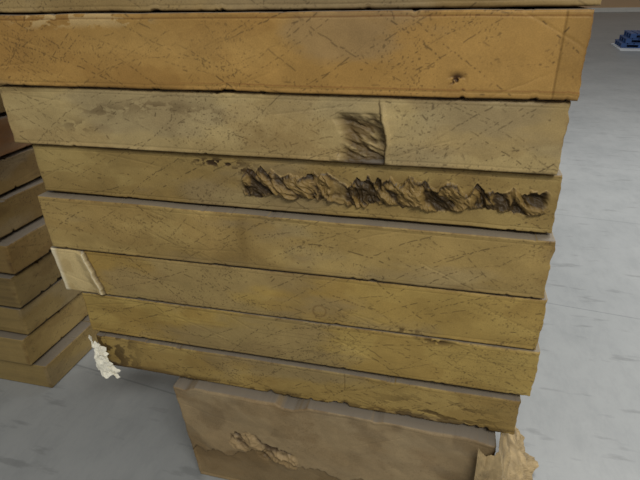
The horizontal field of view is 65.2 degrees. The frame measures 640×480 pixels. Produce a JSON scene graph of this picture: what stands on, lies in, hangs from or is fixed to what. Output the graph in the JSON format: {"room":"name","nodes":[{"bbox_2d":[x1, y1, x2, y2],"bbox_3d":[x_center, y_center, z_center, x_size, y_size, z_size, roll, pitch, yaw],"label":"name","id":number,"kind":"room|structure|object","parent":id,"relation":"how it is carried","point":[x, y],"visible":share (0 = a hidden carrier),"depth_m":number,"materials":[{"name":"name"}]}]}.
{"room":"warehouse","nodes":[
{"label":"warehouse","id":0,"kind":"room"},
{"bbox_2d":[0,12,639,479],"bbox_3d":[10.296,-3.811,11.326,50.000,0.100,52.000,6,28,13],"label":"floor","id":1,"kind":"structure","parent":0,"point":[579,419],"depth_m":2.71,"materials":[{"name":"grey concrete"}]},
{"bbox_2d":[0,315,98,387],"bbox_3d":[-1.661,0.345,3.411,0.866,0.152,1.560,6,28,13],"label":"cardboard box","id":2,"kind":"object","parent":1,"relation":"on","point":[55,363],"visible":0.25,"depth_m":2.73,"materials":[{"name":"brown cardboard"}]},
{"bbox_2d":[0,291,87,364],"bbox_3d":[-1.726,0.196,3.325,0.869,0.167,1.564,6,28,13],"label":"cardboard box","id":3,"kind":"object","parent":2,"relation":"on","point":[14,347],"visible":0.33,"depth_m":2.65,"materials":[{"name":"brown cardboard"}]},
{"bbox_2d":[0,276,81,334],"bbox_3d":[-1.690,0.028,3.269,0.867,0.157,1.562,6,28,13],"label":"cardboard box","id":4,"kind":"object","parent":3,"relation":"on","point":[25,319],"visible":0.21,"depth_m":2.58,"materials":[{"name":"brown cardboard"}]},
{"bbox_2d":[0,250,60,307],"bbox_3d":[-1.691,-0.125,3.172,0.865,0.176,1.562,6,28,13],"label":"cardboard box","id":5,"kind":"object","parent":4,"relation":"on","point":[16,290],"visible":0.22,"depth_m":2.48,"materials":[{"name":"brown cardboard"}]},
{"bbox_2d":[0,215,52,273],"bbox_3d":[-1.654,-0.290,3.097,0.863,0.158,1.561,6,28,13],"label":"cardboard box","id":6,"kind":"object","parent":5,"relation":"on","point":[25,245],"visible":0.16,"depth_m":2.42,"materials":[{"name":"brown cardboard"}]},
{"bbox_2d":[0,176,46,237],"bbox_3d":[-1.709,-0.453,3.034,0.856,0.168,1.558,6,28,13],"label":"cardboard box","id":7,"kind":"object","parent":6,"relation":"on","point":[19,206],"visible":0.19,"depth_m":2.43,"materials":[{"name":"brown cardboard"}]},
{"bbox_2d":[0,145,40,194],"bbox_3d":[-1.732,-0.612,2.962,0.855,0.158,1.557,6,28,13],"label":"cardboard box","id":8,"kind":"object","parent":7,"relation":"on","point":[19,167],"visible":0.17,"depth_m":2.41,"materials":[{"name":"brown cardboard"}]},
{"bbox_2d":[0,112,31,156],"bbox_3d":[-1.731,-0.749,2.845,0.864,0.167,1.560,6,28,13],"label":"cardboard box","id":9,"kind":"object","parent":8,"relation":"on","point":[7,143],"visible":0.06,"depth_m":2.32,"materials":[{"name":"brown cardboard"}]},
{"bbox_2d":[0,84,5,112],"bbox_3d":[-1.726,-0.921,2.808,0.876,0.147,1.567,6,28,13],"label":"cardboard box","id":10,"kind":"object","parent":9,"relation":"on","point":[2,109],"visible":0.02,"depth_m":2.28,"materials":[{"name":"brown cardboard"}]},
{"bbox_2d":[173,377,538,479],"bbox_3d":[0.221,0.703,2.212,1.475,0.530,0.945,6,28,13],"label":"cardboard box","id":11,"kind":"object","parent":1,"relation":"on","point":[234,432],"visible":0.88,"depth_m":1.90,"materials":[{"name":"cardboard"}]},
{"bbox_2d":[88,331,520,434],"bbox_3d":[-0.034,0.365,2.192,1.636,0.194,0.868,6,28,13],"label":"cardboard box","id":12,"kind":"object","parent":11,"relation":"on","point":[429,400],"visible":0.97,"depth_m":1.84,"materials":[{"name":"brown cardboard"}]},
{"bbox_2d":[82,291,539,395],"bbox_3d":[-0.018,0.179,2.126,1.664,0.194,0.808,6,28,13],"label":"cardboard box","id":13,"kind":"object","parent":12,"relation":"on","point":[498,368],"visible":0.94,"depth_m":1.75,"materials":[{"name":"brown cardboard"}]},
{"bbox_2d":[50,246,547,349],"bbox_3d":[-0.071,0.010,2.044,1.735,0.202,0.824,6,28,13],"label":"cardboard box","id":14,"kind":"object","parent":13,"relation":"on","point":[472,316],"visible":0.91,"depth_m":1.67,"materials":[{"name":"brown cardboard"}]},
{"bbox_2d":[38,191,555,298],"bbox_3d":[-0.072,-0.164,1.959,1.703,0.204,0.816,6,28,13],"label":"cardboard box","id":15,"kind":"object","parent":14,"relation":"on","point":[448,256],"visible":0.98,"depth_m":1.57,"materials":[{"name":"brown cardboard"}]},
{"bbox_2d":[32,144,561,232],"bbox_3d":[-0.076,-0.340,1.872,1.682,0.174,0.812,6,28,13],"label":"cardboard box","id":16,"kind":"object","parent":15,"relation":"on","point":[516,201],"visible":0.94,"depth_m":1.50,"materials":[{"name":"brown cardboard"}]},
{"bbox_2d":[0,84,570,174],"bbox_3d":[-0.112,-0.508,1.797,1.712,0.191,0.810,6,28,13],"label":"cardboard box","id":17,"kind":"object","parent":16,"relation":"on","point":[499,135],"visible":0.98,"depth_m":1.42,"materials":[{"name":"brown cardboard"}]},
{"bbox_2d":[0,6,593,100],"bbox_3d":[-0.217,-0.695,1.727,1.934,0.205,0.817,6,28,13],"label":"cardboard box","id":18,"kind":"object","parent":17,"relation":"on","point":[530,52],"visible":0.98,"depth_m":1.30,"materials":[{"name":"brown cardboard"}]},
{"bbox_2d":[0,0,601,12],"bbox_3d":[-0.205,-0.873,1.640,1.925,0.186,0.802,6,28,13],"label":"cardboard box","id":19,"kind":"object","parent":18,"relation":"on","point":[6,6],"visible":1,"depth_m":1.31,"materials":[{"name":"brown cardboard"}]},
{"bbox_2d":[611,30,639,50],"bbox_3d":[10.071,-6.066,15.178,1.880,0.429,1.900,8,29,18],"label":"pallets","id":20,"kind":"object","parent":1,"relation":"on","point":[630,41],"visible":1,"depth_m":15.12,"materials":[{"name":"plastic"}]},
{"bbox_2d":[580,0,639,7],"bbox_3d":[16.439,-19.009,30.871,50.000,9.000,0.200,6,28,13],"label":"wall","id":21,"kind":"structure","parent":0,"point":[604,3],"depth_m":32.02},
{"bbox_2d":[589,7,639,11],"bbox_3d":[16.489,-15.043,32.724,50.000,0.250,0.095,6,28,13],"label":"baseboard","id":22,"kind":"structure","parent":21,"relation":"attached to","point":[622,9],"depth_m":32.06,"materials":[{"name":"grey"}]}
]}

